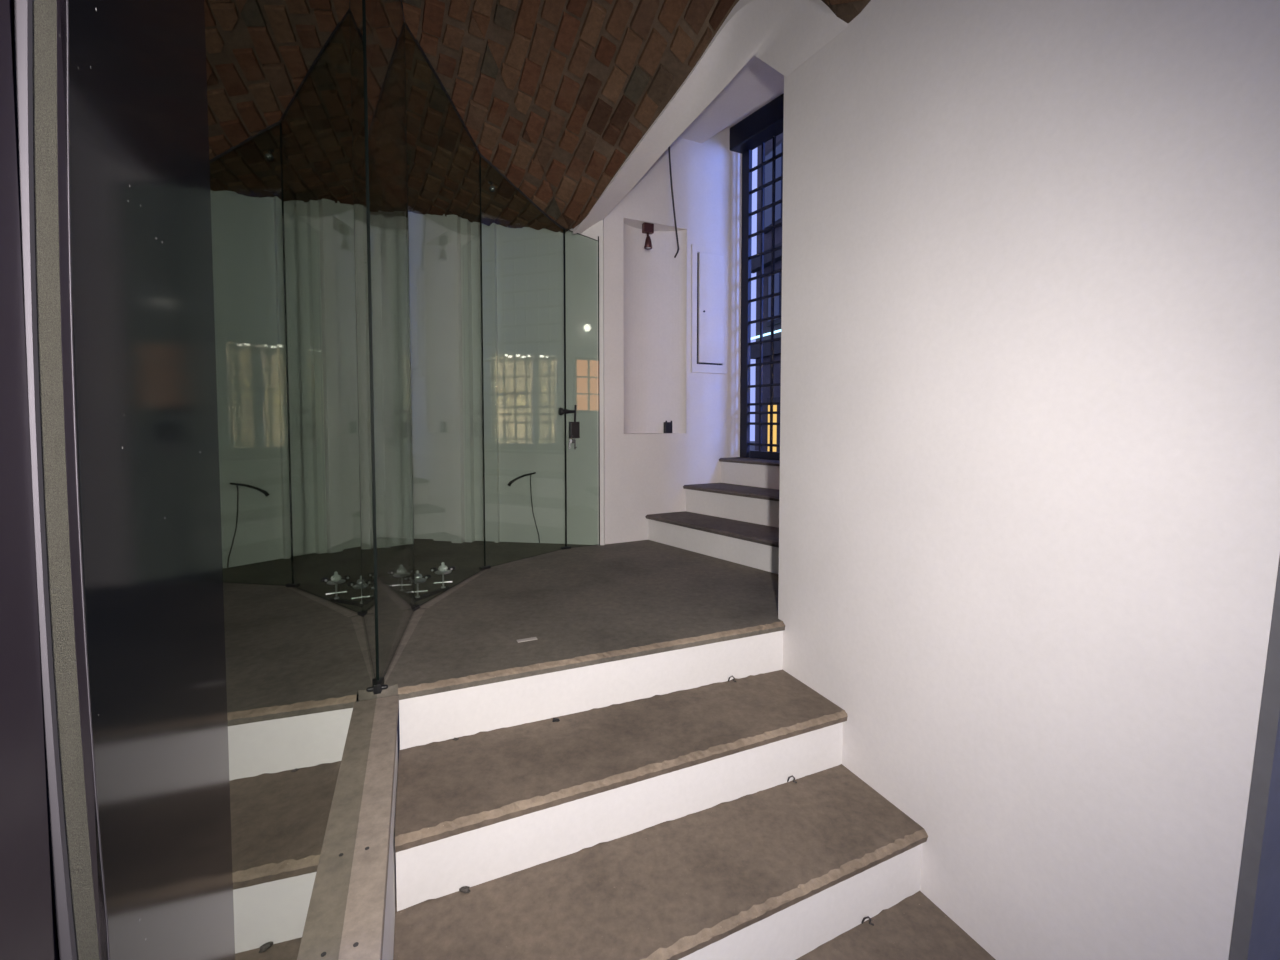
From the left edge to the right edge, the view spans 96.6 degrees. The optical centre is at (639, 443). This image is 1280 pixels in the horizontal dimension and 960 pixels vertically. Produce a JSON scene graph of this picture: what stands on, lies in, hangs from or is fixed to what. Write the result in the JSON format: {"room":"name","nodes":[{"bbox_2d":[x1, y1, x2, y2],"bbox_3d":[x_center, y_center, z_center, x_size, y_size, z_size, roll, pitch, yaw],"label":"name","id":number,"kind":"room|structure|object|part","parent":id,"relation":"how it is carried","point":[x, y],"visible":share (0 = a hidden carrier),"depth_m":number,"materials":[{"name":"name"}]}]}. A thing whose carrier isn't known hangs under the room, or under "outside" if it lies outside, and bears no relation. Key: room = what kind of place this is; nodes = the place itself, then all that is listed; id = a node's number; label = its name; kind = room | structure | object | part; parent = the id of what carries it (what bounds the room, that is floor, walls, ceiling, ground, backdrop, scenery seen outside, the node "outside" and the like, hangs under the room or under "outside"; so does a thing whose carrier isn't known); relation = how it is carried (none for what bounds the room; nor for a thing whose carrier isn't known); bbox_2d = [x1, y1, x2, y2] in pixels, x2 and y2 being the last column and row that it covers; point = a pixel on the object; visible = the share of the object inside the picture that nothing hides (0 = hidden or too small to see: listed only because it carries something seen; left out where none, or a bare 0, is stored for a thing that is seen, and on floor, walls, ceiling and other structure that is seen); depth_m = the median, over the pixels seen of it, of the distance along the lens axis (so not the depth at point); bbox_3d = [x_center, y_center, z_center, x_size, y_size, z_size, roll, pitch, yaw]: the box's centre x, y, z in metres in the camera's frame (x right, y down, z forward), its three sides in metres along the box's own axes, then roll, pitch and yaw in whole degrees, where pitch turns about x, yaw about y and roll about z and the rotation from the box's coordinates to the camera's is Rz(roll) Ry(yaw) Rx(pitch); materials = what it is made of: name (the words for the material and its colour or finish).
{"room":"stairwell","nodes":[
{"label":"stairwell","id":0,"kind":"room"},
{"bbox_2d":[0,0,234,959],"bbox_3d":[-0.194,-0.031,0.139,0.053,3.150,0.361,-1,3,-21],"label":"door frame","id":1,"kind":"structure","parent":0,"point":[115,815],"depth_m":0.20,"materials":[{"name":"metal"}]},
{"bbox_2d":[370,210,604,544],"bbox_3d":[-1.131,-0.799,3.377,1.924,2.800,0.250,0,3,9],"label":"wall","id":2,"kind":"structure","parent":0,"point":[530,261],"depth_m":3.21,"materials":[{"name":"white paint"}]},
{"bbox_2d":[428,214,499,542],"bbox_3d":[-0.998,-0.363,3.211,0.390,1.845,0.075,0,3,9],"label":"pilaster","id":3,"kind":"object","parent":2,"relation":"attached to","point":[450,271],"visible":0.96,"depth_m":3.21,"materials":[{"name":"white paint"}]},
{"bbox_2d":[507,472,539,542],"bbox_3d":[-0.653,0.358,3.201,0.178,0.399,0.022,0,3,-9],"label":"cable","id":4,"kind":"object","parent":2,"relation":"attached to","point":[530,474],"visible":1,"depth_m":3.20,"materials":[{"name":"black plastic"}]},
{"bbox_3d":[-0.663,0.198,3.191,0.158,0.079,0.020,0,3,-9],"label":"arm","id":5,"kind":"part","parent":4,"relation":"part of","materials":[{"name":"black plastic"}]},
{"bbox_2d":[376,537,784,699],"bbox_3d":[-0.334,0.603,2.540,3.232,0.029,2.142,0,3,0],"label":"floor","id":6,"kind":"structure","parent":0,"point":[586,605],"depth_m":2.10,"materials":[{"name":"stone"}]},
{"bbox_2d":[411,586,448,601],"bbox_3d":[-0.832,0.595,2.264,0.018,0.012,0.187,1,3,24],"label":"bar","id":7,"kind":"object","parent":6,"relation":"on","point":[439,590],"visible":0.74,"depth_m":2.26,"materials":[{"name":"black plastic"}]},
{"bbox_2d":[403,570,430,597],"bbox_3d":[-0.859,0.539,2.201,0.066,0.106,0.091,2,4,45],"label":"chrome fitting","id":8,"kind":"object","parent":7,"relation":"on","point":[418,578],"visible":0.94,"depth_m":2.19,"materials":[{"name":"silver metal"}]},
{"bbox_3d":[-0.859,0.549,2.201,0.017,0.086,0.018,0,3,0],"label":"post","id":9,"kind":"part","parent":8,"relation":"part of","materials":[{"name":"silver metal"}]},
{"bbox_2d":[430,562,455,587],"bbox_3d":[-0.803,0.534,2.324,0.066,0.106,0.091,2,4,45],"label":"chrome fitting","id":10,"kind":"object","parent":7,"relation":"on","point":[442,569],"visible":1,"depth_m":2.32,"materials":[{"name":"silver metal"}]},
{"bbox_2d":[364,0,570,693],"bbox_3d":[-0.657,-0.542,2.242,0.297,2.287,1.672,0,3,10],"label":"panel frame","id":11,"kind":"object","parent":6,"relation":"on","point":[397,24],"visible":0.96,"depth_m":1.96,"materials":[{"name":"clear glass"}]},
{"bbox_3d":[-0.753,-0.521,1.732,0.006,2.281,0.632,-1,3,-14],"label":"pane","id":12,"kind":"part","parent":11,"relation":"part of","materials":[{"name":"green glass"}]},
{"bbox_3d":[-0.776,-0.454,2.330,0.006,2.094,0.578,0,3,10],"label":"pane","id":13,"kind":"part","parent":11,"relation":"part of","materials":[{"name":"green glass"}]},
{"bbox_3d":[-0.561,-0.375,2.825,0.006,1.894,0.519,2,3,38],"label":"pane","id":14,"kind":"part","parent":11,"relation":"part of","materials":[{"name":"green glass"}]},
{"bbox_2d":[559,228,599,547],"bbox_3d":[-0.324,-0.285,3.067,0.241,1.701,0.041,-2,3,-34],"label":"door","id":15,"kind":"structure","parent":11,"relation":"attached to","point":[574,427],"depth_m":3.05,"materials":[{"name":"clear glass"}]},
{"bbox_3d":[-0.384,-0.173,3.022,0.087,0.042,0.041,-1,3,-23],"label":"knob","id":16,"kind":"part","parent":15,"relation":"part of","materials":[{"name":"black plastic"}]},
{"bbox_2d":[569,435,576,448],"bbox_3d":[-0.355,-0.010,3.030,0.041,0.076,0.029,0,3,0],"label":"bunch","id":17,"kind":"object","parent":15,"relation":"hanging from","point":[574,439],"visible":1,"depth_m":3.02,"materials":[{"name":"silver metal"}]},
{"bbox_2d":[517,637,536,642],"bbox_3d":[-0.358,0.620,1.807,0.062,0.002,0.020,-1,3,-24],"label":"paper scrap","id":18,"kind":"object","parent":6,"relation":"on","point":[531,638],"visible":1,"depth_m":1.81,"materials":[{"name":"white paper"}]},
{"bbox_2d":[645,457,779,573],"bbox_3d":[0.742,0.344,2.897,0.788,0.462,1.434,-2,3,-32],"label":"staircase","id":19,"kind":"structure","parent":6,"relation":"on","point":[735,519],"depth_m":3.08,"materials":[{"name":"paint"}]},
{"bbox_2d":[729,93,783,459],"bbox_3d":[0.960,-0.895,2.977,0.145,2.007,1.429,-2,3,-32],"label":"window grille","id":20,"kind":"object","parent":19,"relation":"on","point":[763,125],"visible":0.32,"depth_m":3.42,"materials":[{"name":"black metal"}]},
{"bbox_3d":[1.014,0.085,3.025,0.040,0.045,1.199,-2,3,-32],"label":"rail","id":21,"kind":"part","parent":20,"relation":"part of","materials":[{"name":"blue metal"}]},
{"bbox_2d":[365,0,870,232],"bbox_3d":[-0.466,-1.535,1.523,2.016,0.958,4.711,-2,3,-36],"label":"ceiling","id":22,"kind":"structure","parent":0,"point":[557,95],"depth_m":2.30,"materials":[{"name":"brick"}]},
{"bbox_2d":[488,181,494,191],"bbox_3d":[-0.714,-1.238,2.746,0.032,0.055,0.039,-1,3,-17],"label":"spotlight","id":23,"kind":"object","parent":22,"relation":"attached to","point":[491,188],"visible":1,"depth_m":2.73,"materials":[{"name":"black plastic"}]},
{"bbox_2d":[604,127,741,543],"bbox_3d":[0.161,-0.803,3.479,1.020,2.800,0.300,-1,3,-28],"label":"wall","id":24,"kind":"structure","parent":0,"point":[649,381],"depth_m":3.38,"materials":[{"name":"white paint"}]},
{"bbox_2d":[642,222,653,248],"bbox_3d":[0.047,-1.187,3.251,0.062,0.139,0.048,-1,3,-28],"label":"spotlight","id":25,"kind":"object","parent":24,"relation":"attached to","point":[648,228],"visible":1,"depth_m":3.24,"materials":[{"name":"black metal"}]},
{"bbox_2d":[664,421,671,432],"bbox_3d":[0.169,-0.103,3.426,0.050,0.075,0.023,-1,3,-28],"label":"box","id":26,"kind":"object","parent":24,"relation":"attached to","point":[667,425],"visible":0.81,"depth_m":3.41,"materials":[{"name":"black plastic"}]},
{"bbox_2d":[691,244,727,373],"bbox_3d":[0.423,-0.805,3.434,0.260,0.752,0.024,-1,3,-28],"label":"access hatch","id":27,"kind":"object","parent":24,"relation":"attached to","point":[709,266],"visible":1,"depth_m":3.42,"materials":[{"name":"white paint"}]},
{"bbox_3d":[0.429,-0.814,3.437,0.177,0.649,0.014,-1,3,-28],"label":"door","id":28,"kind":"part","parent":27,"relation":"part of","materials":[{"name":"white paint"}]},
{"bbox_2d":[393,631,995,959],"bbox_3d":[0.098,0.997,1.330,1.270,0.653,1.001,-1,3,-23],"label":"staircase","id":29,"kind":"structure","parent":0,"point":[660,817],"depth_m":1.39,"materials":[{"name":"stone"}]},
{"bbox_2d":[338,695,398,959],"bbox_3d":[-0.383,1.008,0.736,0.100,0.681,1.525,-1,3,-21],"label":"curb","id":30,"kind":"object","parent":29,"relation":"on","point":[368,931],"visible":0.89,"depth_m":0.96,"materials":[{"name":"stone"}]},
{"bbox_2d":[204,0,377,959],"bbox_3d":[-0.452,-0.566,0.776,0.048,2.460,1.358,-1,3,-21],"label":"glass","id":31,"kind":"object","parent":30,"relation":"on","point":[286,94],"visible":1,"depth_m":0.52,"materials":[{"name":"clear glass"}]},
{"bbox_2d":[459,886,469,893],"bbox_3d":[-0.386,0.982,1.256,0.025,0.009,0.015,0,3,0],"label":"crumb","id":32,"kind":"object","parent":29,"relation":"on","point":[465,889],"visible":1,"depth_m":1.25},
{"bbox_2d":[861,916,873,925],"bbox_3d":[0.544,1.139,1.363,0.028,0.023,0.008,1,3,12],"label":"ring","id":33,"kind":"object","parent":29,"relation":"on","point":[864,918],"visible":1,"depth_m":1.36,"materials":[{"name":"silver metal"}]},
{"bbox_2d":[573,0,847,233],"bbox_3d":[0.098,-1.612,2.377,0.178,1.068,1.807,-1,3,-30],"label":"arch","id":34,"kind":"object","parent":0,"point":[784,34],"visible":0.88,"depth_m":2.06,"materials":[{"name":"white paint"}]},
{"bbox_2d":[679,55,783,142],"bbox_3d":[0.539,-1.957,2.631,1.484,0.420,1.464,-1,3,-28],"label":"soffit","id":35,"kind":"structure","parent":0,"point":[757,83],"depth_m":2.92,"materials":[{"name":"white paint"}]},
{"bbox_2d":[668,146,678,257],"bbox_3d":[0.192,-1.423,3.251,0.069,0.712,0.017,0,3,-8],"label":"hanging cable","id":36,"kind":"object","parent":35,"relation":"hanging from","point":[669,146],"visible":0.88,"depth_m":3.25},
{"bbox_2d":[778,0,1279,959],"bbox_3d":[1.242,-0.321,1.601,1.122,3.600,1.437,-1,3,-23],"label":"wall","id":37,"kind":"structure","parent":0,"point":[1029,493],"depth_m":1.16,"materials":[{"name":"white paint"}]},
{"bbox_2d":[1229,559,1279,959],"bbox_3d":[1.200,-0.290,0.897,0.500,3.600,0.210,-1,3,-23],"label":"trim","id":38,"kind":"structure","parent":37,"relation":"attached to","point":[1256,924],"depth_m":0.88,"materials":[{"name":"grey paint"}]},
{"label":"outside","id":39,"kind":"structure","parent":0,"visible":0},
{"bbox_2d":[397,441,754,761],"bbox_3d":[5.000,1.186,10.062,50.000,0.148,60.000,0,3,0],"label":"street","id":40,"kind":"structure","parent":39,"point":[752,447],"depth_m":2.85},
{"bbox_2d":[751,133,782,451],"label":"window","id":41,"kind":"structure","parent":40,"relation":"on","point":[755,263],"depth_m":11.27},
{"bbox_3d":[3.506,-1.765,8.289,0.120,0.300,7.600,-1,3,-17],"label":"cornice","id":42,"kind":"part","parent":41,"relation":"part of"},
{"bbox_3d":[3.471,-3.540,8.252,0.160,0.250,7.700,-1,3,-17],"label":"cornice","id":43,"kind":"part","parent":41,"relation":"part of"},
{"bbox_3d":[2.625,-0.326,11.212,0.080,0.970,0.300,-1,3,-17],"label":"lit pane","id":44,"kind":"part","parent":41,"relation":"part of","materials":[{"name":"yellow glass"}]},
{"bbox_3d":[2.635,-0.361,11.213,0.060,1.100,0.460,-1,3,-17],"label":"shop door","id":45,"kind":"part","parent":41,"relation":"part of","materials":[{"name":"yellow glass"}]}
]}

